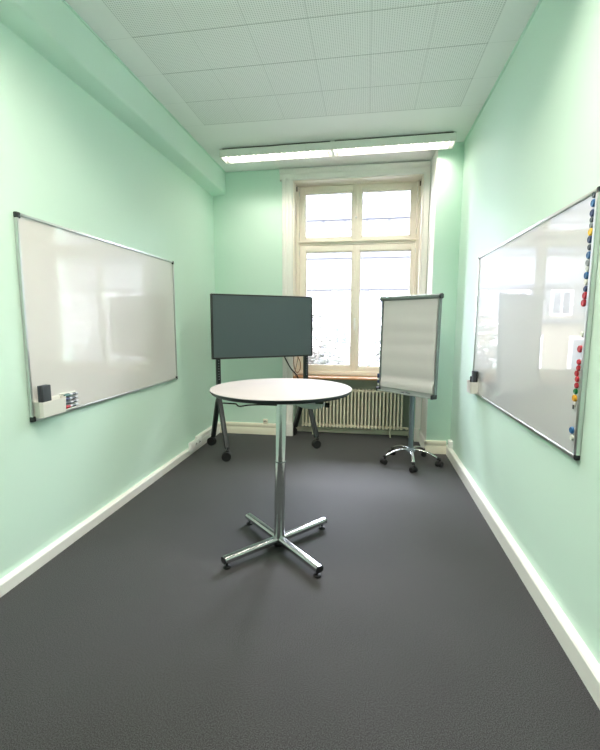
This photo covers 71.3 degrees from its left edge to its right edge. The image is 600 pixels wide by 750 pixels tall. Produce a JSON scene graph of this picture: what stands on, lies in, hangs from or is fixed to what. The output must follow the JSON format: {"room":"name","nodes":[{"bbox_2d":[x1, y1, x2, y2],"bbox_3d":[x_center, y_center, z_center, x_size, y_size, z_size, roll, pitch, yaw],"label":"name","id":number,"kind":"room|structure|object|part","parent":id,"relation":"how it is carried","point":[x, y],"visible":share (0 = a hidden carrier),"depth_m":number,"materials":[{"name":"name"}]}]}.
{"room":"meeting room","nodes":[
{"label":"meeting room","id":0,"kind":"room"},
{"bbox_2d":[0,22,215,578],"bbox_3d":[-1.711,-0.512,2.479,0.200,3.390,7.450,1,7,9],"label":"wall","id":1,"kind":"structure","parent":0,"point":[66,160],"depth_m":2.95,"materials":[{"name":"green paint"}]},
{"bbox_2d":[13,211,177,421],"bbox_3d":[-1.456,-0.439,3.392,0.022,1.218,1.964,1,7,9],"label":"whiteboard","id":2,"kind":"object","parent":1,"relation":"attached to","point":[98,314],"visible":1,"depth_m":3.02,"materials":[{"name":"ceramic"}]},
{"bbox_2d":[33,390,75,417],"bbox_3d":[-1.549,0.184,2.692,0.058,0.112,0.368,1,7,9],"label":"pen holder","id":3,"kind":"object","parent":2,"relation":"attached to","point":[57,405],"visible":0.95,"depth_m":2.60,"materials":[{"name":"beige plastic"}]},
{"bbox_2d":[37,384,51,402],"bbox_3d":[-1.572,0.155,2.578,0.038,0.186,0.068,1,7,9],"label":"eraser","id":4,"kind":"object","parent":3,"relation":"in","point":[44,391],"visible":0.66,"depth_m":2.55,"materials":[{"name":"grey fabric"}]},
{"bbox_2d":[63,392,77,396],"bbox_3d":[-1.539,0.129,2.811,0.021,0.023,0.125,1,7,9],"label":"marker pen","id":5,"kind":"object","parent":3,"relation":"in","point":[73,393],"visible":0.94,"depth_m":2.79,"materials":[{"name":"teal plastic"}]},
{"bbox_2d":[66,403,77,408],"bbox_3d":[-1.541,0.206,2.815,0.021,0.023,0.125,1,7,9],"label":"marker pen","id":6,"kind":"object","parent":3,"relation":"in","point":[74,404],"visible":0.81,"depth_m":2.81,"materials":[{"name":"red plastic"}]},
{"bbox_2d":[66,395,77,400],"bbox_3d":[-1.540,0.155,2.808,0.021,0.023,0.125,1,7,9],"label":"marker pen","id":7,"kind":"object","parent":3,"relation":"in","point":[76,396],"visible":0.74,"depth_m":2.80,"materials":[{"name":"blue plastic"}]},
{"bbox_2d":[66,399,78,404],"bbox_3d":[-1.540,0.179,2.818,0.021,0.023,0.125,1,7,9],"label":"marker pen","id":8,"kind":"object","parent":3,"relation":"in","point":[75,400],"visible":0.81,"depth_m":2.81,"materials":[{"name":"plastic"}]},
{"bbox_3d":[-1.455,-1.033,3.317,0.021,0.016,1.924,1,7,9],"label":"frame rail","id":9,"kind":"part","parent":2,"relation":"part of","materials":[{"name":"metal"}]},
{"bbox_3d":[-1.458,0.155,3.466,0.021,0.016,1.924,1,7,9],"label":"frame rail","id":10,"kind":"part","parent":2,"relation":"part of","materials":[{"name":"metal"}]},
{"bbox_2d":[0,421,219,597],"bbox_3d":[-1.628,1.119,2.477,0.036,0.153,6.670,1,7,9],"label":"baseboard","id":11,"kind":"structure","parent":1,"relation":"attached to","point":[8,582],"depth_m":2.99,"materials":[{"name":"white paint"}]},
{"bbox_2d":[189,436,201,451],"bbox_3d":[-1.210,0.781,4.778,0.038,0.115,0.347,1,7,9],"label":"wall socket","id":12,"kind":"object","parent":1,"relation":"attached to","point":[195,443],"visible":1,"depth_m":4.77,"materials":[{"name":"white plastic"}]},
{"bbox_2d":[0,431,599,749],"bbox_3d":[-0.155,1.264,2.453,3.360,0.120,7.450,1,7,9],"label":"floor","id":13,"kind":"structure","parent":0,"point":[418,630],"depth_m":2.07,"materials":[{"name":"carpet"}]},
{"bbox_2d":[207,356,320,461],"bbox_3d":[-0.445,0.007,4.982,1.226,1.740,0.763,-3,8,-25],"label":"stand","id":14,"kind":"object","parent":13,"relation":"on","point":[218,409],"visible":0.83,"depth_m":4.98,"materials":[{"name":"black metal"}]},
{"bbox_3d":[-0.995,0.499,4.949,0.050,0.545,0.350,-3,8,-25],"label":"leg","id":15,"kind":"part","parent":14,"relation":"part of","materials":[{"name":"black metal"}]},
{"bbox_3d":[-0.861,0.534,4.672,0.050,0.545,0.350,-3,8,-25],"label":"leg","id":16,"kind":"part","parent":14,"relation":"part of","materials":[{"name":"black metal"}]},
{"bbox_2d":[210,293,312,359],"bbox_3d":[-0.418,-0.556,4.809,1.222,0.708,0.092,-3,8,-25],"label":"television","id":17,"kind":"object","parent":14,"relation":"attached to","point":[242,326],"visible":1,"depth_m":4.75,"materials":[{"name":"black plastic"}]},
{"bbox_2d":[284,357,298,378],"bbox_3d":[-0.093,-0.122,5.087,0.246,0.428,0.047,-4,9,-33],"label":"power cable","id":18,"kind":"object","parent":17,"relation":"hanging from","point":[284,357],"visible":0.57,"depth_m":5.08,"materials":[{"name":"black plastic"}]},
{"bbox_2d":[293,356,300,372],"bbox_3d":[-0.035,-0.160,5.097,0.107,0.276,0.030,-5,9,-36],"label":"cable","id":19,"kind":"object","parent":17,"relation":"hanging from","point":[297,356],"visible":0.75,"depth_m":5.10,"materials":[{"name":"black plastic"}]},
{"bbox_3d":[0.003,0.442,5.423,0.050,0.545,0.350,-3,8,-25],"label":"leg","id":20,"kind":"part","parent":14,"relation":"part of","materials":[{"name":"black metal"}]},
{"bbox_3d":[0.136,0.477,5.147,0.050,0.545,0.350,-3,8,-25],"label":"leg","id":21,"kind":"part","parent":14,"relation":"part of","materials":[{"name":"black metal"}]},
{"bbox_2d":[210,378,351,578],"bbox_3d":[-0.121,0.618,2.767,0.906,1.083,0.906,1,7,9],"label":"table","id":22,"kind":"object","parent":13,"relation":"on","point":[280,393],"visible":1,"depth_m":2.70,"materials":[{"name":"white laminate"}]},
{"bbox_3d":[-0.326,0.198,2.730,0.371,0.028,0.010,1,7,9],"label":"lever","id":23,"kind":"part","parent":22,"relation":"part of","materials":[{"name":"black plastic"}]},
{"bbox_3d":[-0.315,1.119,2.679,0.388,0.040,0.052,-6,9,-39],"label":"foot arm","id":24,"kind":"part","parent":22,"relation":"part of","materials":[{"name":"silver metal"}]},
{"bbox_3d":[-0.274,1.079,2.994,0.052,0.040,0.382,-5,9,-37],"label":"foot arm","id":25,"kind":"part","parent":22,"relation":"part of","materials":[{"name":"silver metal"}]},
{"bbox_3d":[-0.004,1.126,2.632,0.052,0.040,0.405,-5,9,-36],"label":"foot arm","id":26,"kind":"part","parent":22,"relation":"part of","materials":[{"name":"silver metal"}]},
{"bbox_3d":[0.030,1.085,2.958,0.382,0.040,0.052,-6,9,-39],"label":"foot arm","id":27,"kind":"part","parent":22,"relation":"part of","materials":[{"name":"silver metal"}]},
{"bbox_2d":[302,389,408,437],"bbox_3d":[0.739,0.495,5.590,1.425,0.628,0.191,1,7,9],"label":"radiator","id":28,"kind":"object","parent":13,"relation":"on","point":[305,423],"visible":0.64,"depth_m":5.49,"materials":[{"name":"metal"}]},
{"bbox_2d":[376,293,443,472],"bbox_3d":[1.209,0.063,4.423,0.635,1.778,0.744,-6,9,-38],"label":"stand","id":29,"kind":"object","parent":13,"relation":"on","point":[413,394],"visible":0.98,"depth_m":4.38,"materials":[{"name":"silver metal"}]},
{"bbox_3d":[1.028,0.830,4.478,0.250,0.080,0.032,-1,7,-9],"label":"foot arm","id":30,"kind":"part","parent":29,"relation":"part of","materials":[{"name":"silver metal"}]},
{"bbox_2d":[377,387,430,398],"bbox_3d":[1.085,0.182,4.338,0.075,0.039,0.670,-6,9,-38],"label":"tray","id":31,"kind":"object","parent":29,"relation":"on","point":[386,389],"depth_m":4.32,"materials":[{"name":"silver metal"}]},
{"bbox_2d":[380,298,438,393],"bbox_3d":[1.101,-0.311,4.284,0.044,0.934,0.655,-6,9,-38],"label":"paper pad","id":32,"kind":"object","parent":29,"relation":"hanging from","point":[409,326],"visible":1,"depth_m":4.25,"materials":[{"name":"white paper"}]},
{"bbox_3d":[1.166,0.847,4.344,0.032,0.080,0.250,1,7,8],"label":"foot arm","id":33,"kind":"part","parent":29,"relation":"part of","materials":[{"name":"silver metal"}]},
{"bbox_3d":[1.337,0.836,4.433,0.250,0.080,0.032,4,8,26],"label":"foot arm","id":34,"kind":"part","parent":29,"relation":"part of","materials":[{"name":"silver metal"}]},
{"bbox_2d":[65,0,538,171],"bbox_3d":[-0.146,-2.234,2.014,3.360,0.150,7.450,1,7,9],"label":"ceiling","id":35,"kind":"structure","parent":0,"point":[232,73],"depth_m":3.08,"materials":[{"name":"tile"}]},
{"bbox_2d":[0,0,225,195],"bbox_3d":[-1.554,-2.025,2.071,0.170,0.285,6.670,1,7,9],"label":"beam","id":36,"kind":"structure","parent":35,"relation":"attached to","point":[49,27],"depth_m":2.91,"materials":[{"name":"green paint"}]},
{"bbox_2d":[219,141,333,163],"bbox_3d":[-0.257,-2.427,4.551,1.236,0.100,0.190,1,7,10],"label":"ceiling light","id":37,"kind":"object","parent":35,"relation":"attached to","point":[323,148],"visible":0.96,"depth_m":4.53,"materials":[{"name":"white plastic"}]},
{"bbox_3d":[-0.257,-2.468,4.546,1.188,0.018,0.120,1,7,10],"label":"mounting rail","id":38,"kind":"part","parent":37,"relation":"part of","materials":[{"name":"white metal"}]},
{"bbox_2d":[332,132,456,155],"bbox_3d":[0.958,-2.397,4.335,1.236,0.100,0.190,1,7,10],"label":"ceiling light","id":39,"kind":"object","parent":35,"relation":"attached to","point":[445,140],"visible":1,"depth_m":4.31,"materials":[{"name":"white plastic"}]},
{"bbox_3d":[0.958,-2.438,4.329,1.188,0.018,0.120,1,7,10],"label":"mounting rail","id":40,"kind":"part","parent":39,"relation":"part of","materials":[{"name":"white metal"}]},
{"bbox_2d":[213,170,430,438],"bbox_3d":[0.387,-0.899,5.601,2.960,3.390,0.580,1,7,9],"label":"wall","id":41,"kind":"structure","parent":0,"point":[247,218],"depth_m":5.39,"materials":[{"name":"green paint"}]},
{"bbox_2d":[220,422,445,453],"bbox_3d":[0.312,0.767,5.322,2.929,0.153,0.184,3,8,19],"label":"baseboard","id":42,"kind":"structure","parent":41,"relation":"attached to","point":[432,446],"depth_m":5.63,"materials":[{"name":"beige paint"}]},
{"bbox_2d":[296,427,407,435],"bbox_3d":[0.722,0.765,5.713,1.574,0.060,0.025,1,7,9],"label":"baseboard","id":43,"kind":"structure","parent":41,"relation":"attached to","point":[320,429],"depth_m":5.69,"materials":[{"name":"beige paint"}]},
{"bbox_2d":[296,379,409,430],"bbox_3d":[0.724,0.383,5.671,1.573,0.707,0.012,1,7,9],"label":"panel","id":44,"kind":"object","parent":41,"relation":"attached to","point":[354,384],"visible":0.21,"depth_m":5.64,"materials":[{"name":"paint"}]},
{"bbox_2d":[279,150,437,441],"bbox_3d":[0.633,-0.839,5.185,1.817,3.375,0.793,1,7,9],"label":"window","id":45,"kind":"structure","parent":41,"relation":"in","point":[297,183],"depth_m":5.29,"materials":[{"name":"white paint"}]},
{"bbox_3d":[0.358,-0.873,5.560,0.733,1.641,0.055,1,7,9],"label":"sash","id":46,"kind":"part","parent":45,"relation":"part of","materials":[{"name":"paint"}]},
{"bbox_3d":[0.359,-2.077,5.409,0.728,0.690,0.055,1,7,9],"label":"sash","id":47,"kind":"part","parent":45,"relation":"part of","materials":[{"name":"glass"}]},
{"bbox_3d":[0.699,0.038,5.461,1.573,0.027,0.204,1,7,9],"label":"sill","id":48,"kind":"part","parent":45,"relation":"part of","materials":[{"name":"brown wood"}]},
{"bbox_3d":[0.727,-1.214,5.466,1.572,2.449,0.120,1,7,9],"label":"frame","id":49,"kind":"part","parent":45,"relation":"part of","materials":[{"name":"paint"}]},
{"bbox_3d":[1.090,-0.857,5.446,0.739,1.641,0.055,1,7,9],"label":"sash","id":50,"kind":"part","parent":45,"relation":"part of","materials":[{"name":"paint"}]},
{"bbox_3d":[1.094,-2.061,5.294,0.737,0.690,0.055,1,7,9],"label":"sash","id":51,"kind":"part","parent":45,"relation":"part of","materials":[{"name":"glass"}]},
{"bbox_2d":[419,430,426,446],"bbox_3d":[1.487,0.800,5.083,0.026,0.153,0.509,1,7,9],"label":"baseboard","id":52,"kind":"structure","parent":41,"relation":"attached to","point":[421,437],"depth_m":5.06,"materials":[{"name":"white paint"}]},
{"bbox_2d":[426,143,463,444],"bbox_3d":[1.635,-0.804,4.870,0.263,3.390,0.485,1,7,9],"label":"wall","id":53,"kind":"structure","parent":0,"point":[450,161],"depth_m":4.59,"materials":[{"name":"green paint"}]},
{"bbox_2d":[450,0,599,664],"bbox_3d":[1.410,-0.443,1.990,0.200,3.390,7.450,1,7,9],"label":"wall","id":54,"kind":"structure","parent":0,"point":[532,151],"depth_m":2.39,"materials":[{"name":"green paint"}]},
{"bbox_2d":[62,0,541,172],"bbox_3d":[-0.092,-2.125,1.825,2.790,0.010,6.670,1,7,9],"label":"trim","id":55,"kind":"structure","parent":54,"relation":"attached to","point":[63,1],"depth_m":3.21,"materials":[{"name":"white paint"}]},
{"bbox_2d":[448,439,452,448],"bbox_3d":[1.681,0.773,4.686,0.046,0.082,0.085,1,7,9],"label":"wall socket","id":56,"kind":"object","parent":54,"relation":"attached to","point":[450,442],"visible":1,"depth_m":4.64,"materials":[{"name":"white plastic"}]},
{"bbox_2d":[446,445,599,709],"bbox_3d":[1.219,1.236,1.789,0.042,0.108,6.185,1,7,9],"label":"baseboard","id":57,"kind":"structure","parent":54,"relation":"attached to","point":[587,667],"depth_m":2.22,"materials":[{"name":"white paint"}]},
{"bbox_2d":[472,186,599,459],"bbox_3d":[1.418,-0.322,2.779,0.022,1.196,1.939,1,7,9],"label":"whiteboard","id":58,"kind":"object","parent":54,"relation":"attached to","point":[530,317],"visible":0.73,"depth_m":2.32,"materials":[{"name":"plastic"}]},
{"bbox_2d":[467,380,477,393],"bbox_3d":[1.516,0.088,3.682,0.066,0.135,0.150,1,7,9],"label":"pen holder","id":59,"kind":"object","parent":58,"relation":"attached to","point":[472,387],"visible":0.81,"depth_m":3.62,"materials":[{"name":"beige plastic"}]},
{"bbox_2d":[471,371,477,381],"bbox_3d":[1.519,0.059,3.643,0.040,0.190,0.056,1,7,9],"label":"eraser","id":60,"kind":"object","parent":59,"relation":"in","point":[474,378],"visible":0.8,"depth_m":3.61,"materials":[{"name":"grey fabric"}]},
{"bbox_3d":[1.417,0.262,2.853,0.021,0.016,1.899,1,7,9],"label":"frame rail","id":61,"kind":"part","parent":58,"relation":"part of","materials":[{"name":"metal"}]},
{"bbox_3d":[1.420,-0.905,2.706,0.021,0.016,1.899,1,7,9],"label":"frame rail","id":62,"kind":"part","parent":58,"relation":"part of","materials":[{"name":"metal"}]},
{"bbox_2d":[569,427,573,433],"bbox_3d":[1.269,0.258,1.954,0.010,0.033,0.033,1,7,9],"label":"magnet","id":63,"kind":"object","parent":58,"relation":"attached to","point":[571,429],"visible":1,"depth_m":1.95,"materials":[{"name":"blue plastic"}]},
{"bbox_2d":[572,395,576,401],"bbox_3d":[1.269,0.107,1.934,0.010,0.033,0.033,1,7,9],"label":"magnet","id":64,"kind":"object","parent":58,"relation":"attached to","point":[574,397],"visible":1,"depth_m":1.92,"materials":[{"name":"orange plastic"}]},
{"bbox_2d":[577,345,581,352],"bbox_3d":[1.268,-0.118,1.895,0.010,0.033,0.033,1,7,9],"label":"magnet","id":65,"kind":"object","parent":58,"relation":"attached to","point":[579,348],"visible":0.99,"depth_m":1.89,"materials":[{"name":"red plastic"}]},
{"bbox_2d":[581,299,585,306],"bbox_3d":[1.269,-0.323,1.872,0.010,0.033,0.033,1,7,9],"label":"magnet","id":66,"kind":"object","parent":58,"relation":"attached to","point":[583,302],"visible":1,"depth_m":1.86,"materials":[{"name":"red plastic"}]},
{"bbox_2d":[582,292,586,298],"bbox_3d":[1.268,-0.354,1.862,0.010,0.033,0.033,1,7,9],"label":"magnet","id":67,"kind":"object","parent":58,"relation":"attached to","point":[584,295],"visible":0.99,"depth_m":1.86,"materials":[{"name":"red plastic"}]},
{"bbox_2d":[584,272,588,278],"bbox_3d":[1.269,-0.441,1.852,0.010,0.033,0.033,1,7,9],"label":"magnet","id":68,"kind":"object","parent":58,"relation":"attached to","point":[586,274],"visible":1,"depth_m":1.84,"materials":[{"name":"blue plastic"}]},
{"bbox_2d":[586,251,590,258],"bbox_3d":[1.268,-0.527,1.836,0.010,0.033,0.033,1,7,9],"label":"magnet","id":69,"kind":"object","parent":58,"relation":"attached to","point":[588,253],"visible":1,"depth_m":1.83,"materials":[{"name":"blue plastic"}]},
{"bbox_2d":[587,235,591,242],"bbox_3d":[1.269,-0.594,1.830,0.010,0.033,0.033,1,7,9],"label":"magnet","id":70,"kind":"object","parent":58,"relation":"attached to","point":[589,239],"visible":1,"depth_m":1.82,"materials":[{"name":"blue plastic"}]},
{"bbox_2d":[588,228,592,235],"bbox_3d":[1.268,-0.624,1.825,0.010,0.033,0.033,1,7,9],"label":"magnet","id":71,"kind":"object","parent":58,"relation":"attached to","point":[590,230],"visible":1,"depth_m":1.82,"materials":[{"name":"yellow plastic"}]},
{"bbox_2d":[590,199,594,206],"bbox_3d":[1.269,-0.744,1.809,0.010,0.033,0.033,1,7,9],"label":"magnet","id":72,"kind":"object","parent":58,"relation":"attached to","point":[592,204],"visible":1,"depth_m":1.81,"materials":[{"name":"blue plastic"}]},
{"label":"outside","id":73,"kind":"structure","parent":0,"visible":0},
{"bbox_3d":[5.161,1.989,33.200,90.000,0.200,53.800,1,7,9],"label":"street","id":74,"kind":"object","parent":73,"visible":0},
{"bbox_2d":[308,308,346,364],"bbox_3d":[0.468,0.796,15.389,2.668,6.594,2.697,1,7,9],"label":"tree","id":75,"kind":"object","parent":74,"relation":"on","point":[337,358],"visible":0.23,"depth_m":14.88,"materials":[{"name":"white plant"}]},
{"bbox_2d":[306,191,410,365],"bbox_3d":[5.925,-3.183,21.839,24.000,12.900,3.760,1,7,9],"label":"building","id":76,"kind":"structure","parent":74,"relation":"on","point":[382,274],"depth_m":20.29,"materials":[{"name":"stone"}]},
{"bbox_2d":[361,327,380,366],"bbox_3d":[3.493,1.049,15.388,2.865,6.110,2.787,3,8,20],"label":"tree","id":77,"kind":"object","parent":74,"relation":"on","point":[372,361],"visible":0.06,"depth_m":15.21,"materials":[{"name":"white plant"}]}
]}

